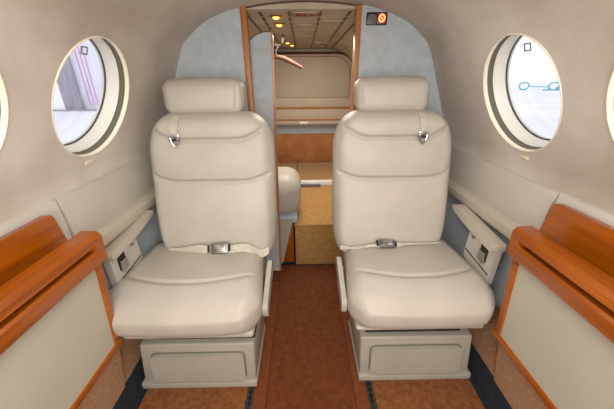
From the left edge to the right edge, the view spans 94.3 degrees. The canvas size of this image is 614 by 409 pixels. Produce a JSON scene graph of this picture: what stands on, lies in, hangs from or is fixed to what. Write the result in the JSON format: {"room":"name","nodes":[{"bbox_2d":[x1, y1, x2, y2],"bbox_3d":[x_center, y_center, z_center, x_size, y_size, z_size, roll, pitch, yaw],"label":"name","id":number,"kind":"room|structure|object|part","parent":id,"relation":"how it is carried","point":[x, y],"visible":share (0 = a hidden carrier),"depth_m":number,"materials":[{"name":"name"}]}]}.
{"room":"aircraft cabin","nodes":[
{"label":"aircraft cabin","id":0,"kind":"room"},
{"bbox_2d":[0,0,183,408],"bbox_3d":[-0.621,0.465,0.164,0.234,1.307,2.945,-1,24,-1],"label":"wall","id":1,"kind":"structure","parent":0,"point":[39,177],"depth_m":0.81,"materials":[{"name":"plastic"}]},
{"bbox_2d":[0,74,8,150],"bbox_3d":[-0.640,-0.141,0.422,0.204,0.352,0.328,-1,24,-1],"label":"window","id":2,"kind":"structure","parent":1,"relation":"in","point":[4,106],"depth_m":0.58,"materials":[{"name":"beige plastic"}]},
{"bbox_2d":[0,215,67,286],"bbox_3d":[-0.646,0.483,-0.159,0.014,0.132,2.040,-1,24,-1],"label":"board","id":3,"kind":"object","parent":1,"relation":"attached to","point":[29,243],"visible":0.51,"depth_m":0.67,"materials":[{"name":"orange wood"}]},
{"bbox_3d":[-0.671,0.516,-0.157,0.029,0.236,2.118,-1,24,-1],"label":"padded panel","id":4,"kind":"part","parent":1,"relation":"part of","materials":[{"name":"plastic"}]},
{"bbox_2d":[0,231,122,408],"bbox_3d":[-0.588,0.669,-0.069,0.089,0.424,2.031,-1,24,-1],"label":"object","id":5,"kind":"object","parent":1,"relation":"attached to","point":[58,336],"visible":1,"depth_m":0.67,"materials":[{"name":"orange wood"}]},
{"bbox_3d":[-0.572,0.491,-0.152,0.054,0.031,2.020,-1,24,-1],"label":"rail","id":6,"kind":"part","parent":5,"relation":"part of","materials":[{"name":"orange wood"}]},
{"bbox_3d":[-0.573,0.538,-0.131,0.051,0.040,2.020,-1,24,-1],"label":"rail","id":7,"kind":"part","parent":5,"relation":"part of","materials":[{"name":"orange wood"}]},
{"bbox_3d":[-0.612,0.854,0.012,0.035,0.020,2.031,-1,24,-1],"label":"trim","id":8,"kind":"part","parent":5,"relation":"part of","materials":[{"name":"orange wood"}]},
{"bbox_3d":[-0.611,0.296,0.856,0.067,0.329,0.017,-1,24,-1],"label":"post","id":9,"kind":"part","parent":5,"relation":"part of","materials":[{"name":"orange wood"}]},
{"bbox_2d":[51,36,128,164],"bbox_3d":[-0.646,-0.304,0.824,0.204,0.375,0.328,-1,24,-1],"label":"window","id":10,"kind":"structure","parent":1,"relation":"in","point":[108,118],"depth_m":0.94,"materials":[{"name":"beige plastic"}]},
{"bbox_3d":[-0.689,-0.085,1.114,0.033,0.153,0.681,-1,24,-1],"label":"padded panel","id":11,"kind":"part","parent":1,"relation":"part of","materials":[{"name":"leather"}]},
{"bbox_2d":[248,18,274,49],"bbox_3d":[-0.442,-0.528,2.273,0.333,1.434,1.719,-1,24,-1],"label":"wall","id":12,"kind":"structure","parent":0,"point":[253,29],"depth_m":1.63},
{"bbox_2d":[239,5,266,279],"bbox_3d":[-0.261,-0.190,1.470,0.025,1.392,0.046,-1,24,-1],"label":"trim","id":13,"kind":"structure","parent":12,"relation":"attached to","point":[243,11],"depth_m":1.25,"materials":[{"name":"brown wood"}]},
{"bbox_2d":[278,162,296,234],"bbox_3d":[-0.340,-0.109,2.681,0.485,0.299,1.090,-1,24,-1],"label":"floor","id":14,"kind":"structure","parent":0,"point":[293,165],"depth_m":2.99,"materials":[{"name":"carpet"}]},
{"bbox_2d":[247,9,354,48],"bbox_3d":[-0.019,-1.176,1.996,0.600,0.022,1.719,-1,24,-1],"label":"ceiling","id":15,"kind":"structure","parent":0,"point":[330,25],"depth_m":1.58,"materials":[{"name":"brown plastic"}]},
{"bbox_2d":[269,15,282,19],"bbox_3d":[-0.144,-0.867,1.322,0.068,0.016,0.068,-1,24,-1],"label":"recessed light","id":16,"kind":"object","parent":15,"relation":"in","point":[275,17],"visible":1,"depth_m":1.31,"materials":[{"name":"gold metal"}]},
{"bbox_3d":[-0.143,-0.911,1.411,0.065,0.004,0.080,-1,24,-1],"label":"ceiling panel","id":17,"kind":"part","parent":15,"relation":"part of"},
{"bbox_2d":[274,34,283,46],"bbox_3d":[-0.334,-1.075,1.871,0.366,0.069,0.012,-1,24,-1],"label":"hanging rod","id":18,"kind":"object","parent":15,"relation":"hanging from","point":[282,34],"visible":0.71,"depth_m":1.88,"materials":[{"name":"grey metal"}]},
{"bbox_2d":[274,44,302,68],"bbox_3d":[-0.206,-0.991,1.911,0.359,0.156,0.030,-1,24,-1],"label":"hanger","id":19,"kind":"object","parent":18,"relation":"hanging from","point":[280,57],"visible":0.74,"depth_m":1.91,"materials":[{"name":"brown wood"}]},
{"bbox_2d":[273,23,285,26],"bbox_3d":[-0.147,-0.947,1.505,0.068,0.016,0.068,-1,24,-1],"label":"recessed light","id":20,"kind":"object","parent":15,"relation":"in","point":[274,24],"visible":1,"depth_m":1.49,"materials":[{"name":"gold metal"}]},
{"bbox_3d":[-0.018,-1.145,1.944,0.090,0.004,0.080,-1,24,-1],"label":"ceiling panel","id":21,"kind":"part","parent":15,"relation":"part of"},
{"bbox_2d":[292,12,317,16],"bbox_3d":[-0.010,-0.846,1.267,0.114,0.008,0.062,-1,24,-1],"label":"exit sign","id":22,"kind":"object","parent":15,"relation":"attached to","point":[294,14],"visible":1,"depth_m":1.26,"materials":[{"name":"brown plastic"}]},
{"bbox_3d":[-0.010,-0.977,1.559,0.085,0.004,0.080,-1,24,-1],"label":"ceiling panel","id":23,"kind":"part","parent":15,"relation":"part of","materials":[{"name":"beige plastic"}]},
{"bbox_3d":[0.124,-0.939,1.469,0.090,0.004,0.080,-1,24,-1],"label":"ceiling panel","id":24,"kind":"part","parent":15,"relation":"part of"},
{"bbox_2d":[52,0,551,41],"bbox_3d":[0.013,-0.209,-0.121,1.077,0.174,2.945,-1,24,-1],"label":"ceiling","id":25,"kind":"structure","parent":0,"point":[174,19],"depth_m":0.95,"materials":[{"name":"plastic"}]},
{"bbox_2d":[274,49,339,166],"bbox_3d":[-0.025,-0.863,3.038,1.200,1.430,0.060,-1,24,-1],"label":"wall","id":26,"kind":"structure","parent":0,"point":[278,50],"depth_m":2.74,"materials":[{"name":"brown"}]},
{"bbox_2d":[277,124,337,133],"bbox_3d":[-0.024,-0.806,3.009,1.120,0.108,0.039,-1,24,-1],"label":"strip","id":27,"kind":"object","parent":26,"relation":"attached to","point":[298,128],"visible":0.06,"depth_m":2.99,"materials":[{"name":"grey metal"}]},
{"bbox_2d":[274,52,351,97],"bbox_3d":[-0.028,-1.271,2.802,1.022,0.406,0.044,-1,24,-1],"label":"arched panel","id":28,"kind":"object","parent":26,"relation":"attached to","point":[322,74],"visible":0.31,"depth_m":2.80,"materials":[{"name":"beige plastic"}]},
{"bbox_3d":[-0.028,-1.267,2.792,1.022,0.406,0.022,-1,24,-1],"label":"arch trim","id":29,"kind":"part","parent":28,"relation":"part of","materials":[{"name":"plastic"}]},
{"bbox_2d":[276,97,350,124],"bbox_3d":[-0.025,-0.948,2.886,1.040,0.252,0.132,-1,24,-1],"label":"ledge","id":30,"kind":"object","parent":26,"relation":"attached to","point":[289,110],"visible":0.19,"depth_m":2.83,"materials":[{"name":"brown plastic"}]},
{"bbox_3d":[-0.024,-0.871,2.915,1.040,0.013,0.120,-1,24,-1],"label":"rail","id":31,"kind":"part","parent":30,"relation":"part of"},
{"bbox_3d":[-0.025,-0.975,2.875,1.040,0.015,0.110,-1,24,-1],"label":"dividing rail","id":32,"kind":"part","parent":30,"relation":"part of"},
{"bbox_2d":[175,2,442,115],"bbox_3d":[-0.002,-0.193,1.474,1.470,1.434,0.032,-1,24,-1],"label":"wall","id":33,"kind":"structure","parent":0,"point":[395,48],"depth_m":1.25,"materials":[{"name":"fabric"}]},
{"bbox_2d":[246,0,355,8],"bbox_3d":[-0.007,-0.840,1.201,0.526,0.030,0.018,-1,24,-1],"label":"trim","id":34,"kind":"structure","parent":33,"relation":"attached to","point":[302,0],"depth_m":1.19,"materials":[{"name":"brown wood"}]},
{"bbox_2d":[366,12,387,24],"bbox_3d":[0.292,-0.778,1.193,0.086,0.046,0.020,-1,24,-1],"label":"sign","id":35,"kind":"object","parent":33,"relation":"attached to","point":[372,18],"visible":1,"depth_m":1.19,"materials":[{"name":"black"}]},
{"bbox_3d":[0.273,-0.776,1.189,0.034,0.032,0.002,-1,24,-1],"label":"unlit panel","id":36,"kind":"part","parent":35,"relation":"part of","materials":[{"name":"grey plastic"}]},
{"bbox_3d":[0.313,-0.777,1.190,0.034,0.036,0.001,-1,24,-1],"label":"lit panel","id":37,"kind":"part","parent":35,"relation":"part of","materials":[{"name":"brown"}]},
{"bbox_2d":[134,235,489,408],"bbox_3d":[0.013,0.714,1.212,1.470,0.040,4.650,-1,24,-1],"label":"floor","id":38,"kind":"structure","parent":0,"point":[473,383],"depth_m":1.12,"materials":[{"name":"brown carpet"}]},
{"bbox_2d":[138,281,264,408],"bbox_3d":[-0.418,1.044,0.406,0.394,0.008,2.880,-1,24,-1],"label":"carpet","id":39,"kind":"object","parent":38,"relation":"on","point":[210,397],"visible":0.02,"depth_m":1.09,"materials":[{"name":"brown carpet"}]},
{"bbox_2d":[103,78,276,388],"bbox_3d":[-0.406,0.127,1.093,0.564,1.121,0.596,-1,24,-1],"label":"passenger seat","id":40,"kind":"object","parent":39,"relation":"on","point":[198,301],"visible":1,"depth_m":1.06,"materials":[{"name":"leather"}]},
{"bbox_3d":[-0.656,0.213,1.031,0.022,0.173,0.165,-1,24,-1],"label":"panel","id":41,"kind":"part","parent":40,"relation":"part of","materials":[{"name":"plastic"}]},
{"bbox_3d":[-0.652,0.102,1.046,0.046,0.055,0.288,-1,24,-1],"label":"armrest","id":42,"kind":"part","parent":40,"relation":"part of","materials":[{"name":"beige plastic"}]},
{"bbox_2d":[109,243,265,337],"bbox_3d":[-0.421,0.295,1.078,0.530,0.169,0.435,-1,24,-1],"label":"seat cushion","id":43,"kind":"object","parent":40,"relation":"on","point":[175,290],"depth_m":0.93,"materials":[{"name":"leather"}]},
{"bbox_3d":[-0.407,0.613,1.068,0.352,0.146,0.020,-1,24,-1],"label":"panel","id":44,"kind":"part","parent":40,"relation":"part of","materials":[{"name":"plastic"}]},
{"bbox_3d":[-0.418,0.556,1.210,0.450,0.240,0.292,-1,24,-1],"label":"seat","id":45,"kind":"part","parent":40,"relation":"part of","materials":[{"name":"leather"}]},
{"bbox_3d":[-0.372,-0.066,1.166,0.490,0.585,0.242,-1,24,-1],"label":"backrest","id":46,"kind":"part","parent":40,"relation":"part of","materials":[{"name":"leather"}]},
{"bbox_3d":[-0.374,0.407,1.168,0.360,0.069,0.290,-1,24,-1],"label":"swivel frame","id":47,"kind":"part","parent":40,"relation":"part of","materials":[{"name":"beige metal"}]},
{"bbox_3d":[-0.339,0.169,1.106,0.045,0.024,0.018,-1,24,-1],"label":"buckle plate","id":48,"kind":"part","parent":40,"relation":"part of","materials":[{"name":"silver metal"}]},
{"bbox_3d":[-0.146,0.306,1.073,0.018,0.106,0.215,-1,24,-1],"label":"armrest","id":49,"kind":"part","parent":40,"relation":"part of","materials":[{"name":"plastic"}]},
{"bbox_2d":[245,316,265,408],"bbox_3d":[-0.208,1.041,0.408,0.021,0.007,2.880,-1,24,-1],"label":"track","id":50,"kind":"object","parent":38,"relation":"on","point":[251,389],"visible":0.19,"depth_m":1.09,"materials":[{"name":"grey metal"}]},
{"bbox_2d":[278,167,300,262],"bbox_3d":[-0.200,0.061,1.917,0.325,0.597,0.350,-1,24,-1],"label":"seat","id":51,"kind":"object","parent":38,"relation":"on","point":[289,179],"visible":0.43,"depth_m":1.75,"materials":[{"name":"leather"}]},
{"bbox_2d":[278,167,300,214],"bbox_3d":[-0.194,-0.091,1.856,0.310,0.270,0.340,-1,24,-1],"label":"cushion","id":52,"kind":"object","parent":51,"relation":"on","point":[289,179],"depth_m":1.72,"materials":[{"name":"leather"}]},
{"bbox_2d":[252,264,369,408],"bbox_3d":[0.023,1.005,0.483,1.000,0.010,3.040,-1,24,-1],"label":"carpet","id":53,"kind":"object","parent":38,"relation":"on","point":[311,366],"visible":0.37,"depth_m":1.28,"materials":[{"name":"brown carpet"}]},
{"bbox_2d":[250,31,281,270],"bbox_3d":[-0.205,-0.185,1.553,0.112,1.312,0.026,-1,24,-1],"label":"door","id":54,"kind":"structure","parent":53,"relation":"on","point":[261,44],"depth_m":1.38,"materials":[{"name":"plastic"}]},
{"bbox_2d":[294,162,342,263],"bbox_3d":[0.230,-0.060,2.507,0.640,0.340,1.504,-1,24,-1],"label":"carpeted step","id":55,"kind":"structure","parent":38,"relation":"on","point":[315,243],"depth_m":1.88,"materials":[{"name":"carpet"}]},
{"bbox_2d":[277,133,333,161],"bbox_3d":[-0.022,-0.611,3.072,1.120,0.300,0.079,-1,24,-1],"label":"panel","id":56,"kind":"object","parent":55,"relation":"on","point":[290,147],"visible":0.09,"depth_m":3.03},
{"bbox_3d":[0.015,-0.159,2.389,0.190,0.018,0.035,-1,24,-1],"label":"threshold plate","id":57,"kind":"part","parent":55,"relation":"part of","materials":[{"name":"grey metal"}]},
{"bbox_3d":[0.082,-0.178,2.404,0.335,0.040,0.075,-1,24,-1],"label":"threshold strip","id":58,"kind":"part","parent":55,"relation":"part of","materials":[{"name":"silver metal"}]},
{"bbox_2d":[344,280,376,408],"bbox_3d":[0.257,1.035,0.412,0.021,0.007,2.880,-1,24,-1],"label":"track","id":59,"kind":"object","parent":38,"relation":"on","point":[368,383],"visible":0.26,"depth_m":1.10,"materials":[{"name":"grey metal"}]},
{"bbox_2d":[371,379,484,408],"bbox_3d":[0.467,1.032,0.414,0.394,0.008,2.880,-1,24,-1],"label":"carpet","id":60,"kind":"object","parent":38,"relation":"on","point":[425,393],"visible":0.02,"depth_m":1.09,"materials":[{"name":"brown carpet"}]},
{"bbox_2d":[332,76,505,380],"bbox_3d":[0.384,0.110,1.115,0.549,1.121,0.596,-1,24,-1],"label":"passenger seat","id":61,"kind":"object","parent":60,"relation":"on","point":[411,300],"visible":1,"depth_m":1.09,"materials":[{"name":"leather"}]},
{"bbox_3d":[0.130,0.296,1.090,0.018,0.106,0.215,-1,24,-1],"label":"armrest","id":62,"kind":"part","parent":61,"relation":"part of","materials":[{"name":"leather"}]},
{"bbox_3d":[0.321,0.152,1.132,0.040,0.014,0.022,-1,24,-1],"label":"buckle plate","id":63,"kind":"part","parent":61,"relation":"part of","materials":[{"name":"silver metal"}]},
{"bbox_3d":[0.346,-0.081,1.187,0.478,0.585,0.242,-1,24,-1],"label":"backrest","id":64,"kind":"part","parent":61,"relation":"part of","materials":[{"name":"leather"}]},
{"bbox_3d":[0.423,0.539,1.233,0.450,0.240,0.292,-1,24,-1],"label":"seat","id":65,"kind":"part","parent":61,"relation":"part of","materials":[{"name":"leather"}]},
{"bbox_3d":[0.396,0.390,1.190,0.360,0.069,0.290,-1,24,-1],"label":"swivel frame","id":66,"kind":"part","parent":61,"relation":"part of","materials":[{"name":"black metal"}]},
{"bbox_3d":[0.416,0.596,1.091,0.352,0.146,0.020,-1,24,-1],"label":"panel","id":67,"kind":"part","parent":61,"relation":"part of","materials":[{"name":"plastic"}]},
{"bbox_2d":[343,239,494,328],"bbox_3d":[0.389,0.279,1.101,0.500,0.169,0.435,-1,24,-1],"label":"seat cushion","id":68,"kind":"object","parent":61,"relation":"on","point":[406,283],"depth_m":0.96,"materials":[{"name":"leather"}]},
{"bbox_3d":[0.636,0.079,1.073,0.046,0.055,0.288,-1,24,-1],"label":"armrest","id":69,"kind":"part","parent":61,"relation":"part of","materials":[{"name":"beige plastic"}]},
{"bbox_3d":[0.643,0.190,1.058,0.022,0.173,0.165,-1,24,-1],"label":"panel","id":70,"kind":"part","parent":61,"relation":"part of","materials":[{"name":"plastic"}]},
{"bbox_2d":[332,26,353,59],"bbox_3d":[0.415,-0.539,2.282,0.333,1.434,1.719,-1,24,-1],"label":"wall","id":71,"kind":"structure","parent":0,"point":[345,45],"depth_m":2.27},
{"bbox_2d":[342,5,361,277],"bbox_3d":[0.222,-0.197,1.475,0.024,1.392,0.046,-1,24,-1],"label":"trim","id":72,"kind":"structure","parent":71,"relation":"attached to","point":[358,11],"depth_m":1.25,"materials":[{"name":"brown wood"}]},
{"bbox_2d":[426,0,613,408],"bbox_3d":[0.659,0.448,0.176,0.234,1.307,2.945,-1,24,-1],"label":"wall","id":73,"kind":"structure","parent":0,"point":[506,191],"depth_m":0.88,"materials":[{"name":"plastic"}]},
{"bbox_3d":[0.695,-0.103,1.127,0.033,0.153,0.681,-1,24,-1],"label":"padded panel","id":74,"kind":"part","parent":73,"relation":"part of","materials":[{"name":"leather"}]},
{"bbox_2d":[483,33,562,159],"bbox_3d":[0.652,-0.320,0.836,0.204,0.375,0.328,0,24,0],"label":"window","id":75,"kind":"structure","parent":73,"relation":"in","point":[503,113],"depth_m":0.95,"materials":[{"name":"beige plastic"}]},
{"bbox_2d":[492,226,613,408],"bbox_3d":[0.629,0.650,-0.058,0.089,0.409,2.031,-1,24,-1],"label":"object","id":76,"kind":"object","parent":73,"relation":"attached to","point":[555,322],"visible":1,"depth_m":0.69,"materials":[{"name":"orange wood"}]},
{"bbox_3d":[0.624,0.277,0.866,0.067,0.313,0.017,-1,24,-1],"label":"post","id":77,"kind":"part","parent":76,"relation":"part of","materials":[{"name":"orange wood"}]},
{"bbox_3d":[0.652,0.827,0.020,0.041,0.020,2.031,-1,24,-1],"label":"trim","id":78,"kind":"part","parent":76,"relation":"part of","materials":[{"name":"orange wood"}]},
{"bbox_3d":[0.611,0.527,-0.118,0.051,0.040,2.020,-1,24,-1],"label":"rail","id":79,"kind":"part","parent":76,"relation":"part of","materials":[{"name":"orange wood"}]},
{"bbox_3d":[0.609,0.480,-0.139,0.054,0.031,2.020,-1,24,-1],"label":"rail","id":80,"kind":"part","parent":76,"relation":"part of","materials":[{"name":"orange wood"}]},
{"bbox_2d":[539,204,613,277],"bbox_3d":[0.691,0.460,-0.133,0.014,0.132,2.070,-1,24,-1],"label":"board","id":81,"kind":"object","parent":73,"relation":"attached to","point":[589,238],"visible":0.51,"depth_m":0.69,"materials":[{"name":"orange wood"}]},
{"bbox_3d":[0.717,0.498,-0.144,0.029,0.236,2.118,-1,24,-1],"label":"padded panel","id":82,"kind":"part","parent":73,"relation":"part of","materials":[{"name":"leather"}]},
{"bbox_2d":[606,70,613,141],"bbox_3d":[0.658,-0.158,0.435,0.204,0.352,0.328,0,24,0],"label":"window","id":83,"kind":"structure","parent":73,"relation":"in","point":[610,91],"depth_m":0.59,"materials":[{"name":"beige plastic"}]},
{"label":"outside","id":84,"kind":"structure","parent":0,"visible":0},
{"bbox_2d":[53,83,560,143],"bbox_3d":[-0.664,-17.817,46.775,300.000,0.150,220.000,-1,24,-1],"label":"ground","id":85,"kind":"structure","parent":84,"point":[539,109],"depth_m":22.14,"materials":[{"name":"white"}]},
{"bbox_2d":[53,40,101,110],"bbox_3d":[-23.000,-13.023,25.446,11.600,8.500,5.300,-1,24,-1],"label":"hangar","id":86,"kind":"structure","parent":85,"relation":"on","point":[79,82],"depth_m":24.22,"materials":[{"name":"metal"}]},
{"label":"door","id":87,"kind":"part","parent":86,"relation":"part of","materials":[{"name":"metal"}]},
{"bbox_2d":[518,82,559,90],"bbox_3d":[47.754,-23.929,57.563,8.193,1.656,1.726,7,25,17],"label":"cart","id":88,"kind":"object","parent":85,"relation":"on","point":[548,86],"visible":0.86,"depth_m":57.27,"materials":[{"name":"teal paint"}]},
{"bbox_3d":[48.554,-23.426,57.420,6.540,0.820,1.481,6,24,14],"label":"frame","id":89,"kind":"part","parent":88,"relation":"part of","materials":[{"name":"teal paint"}]}
]}

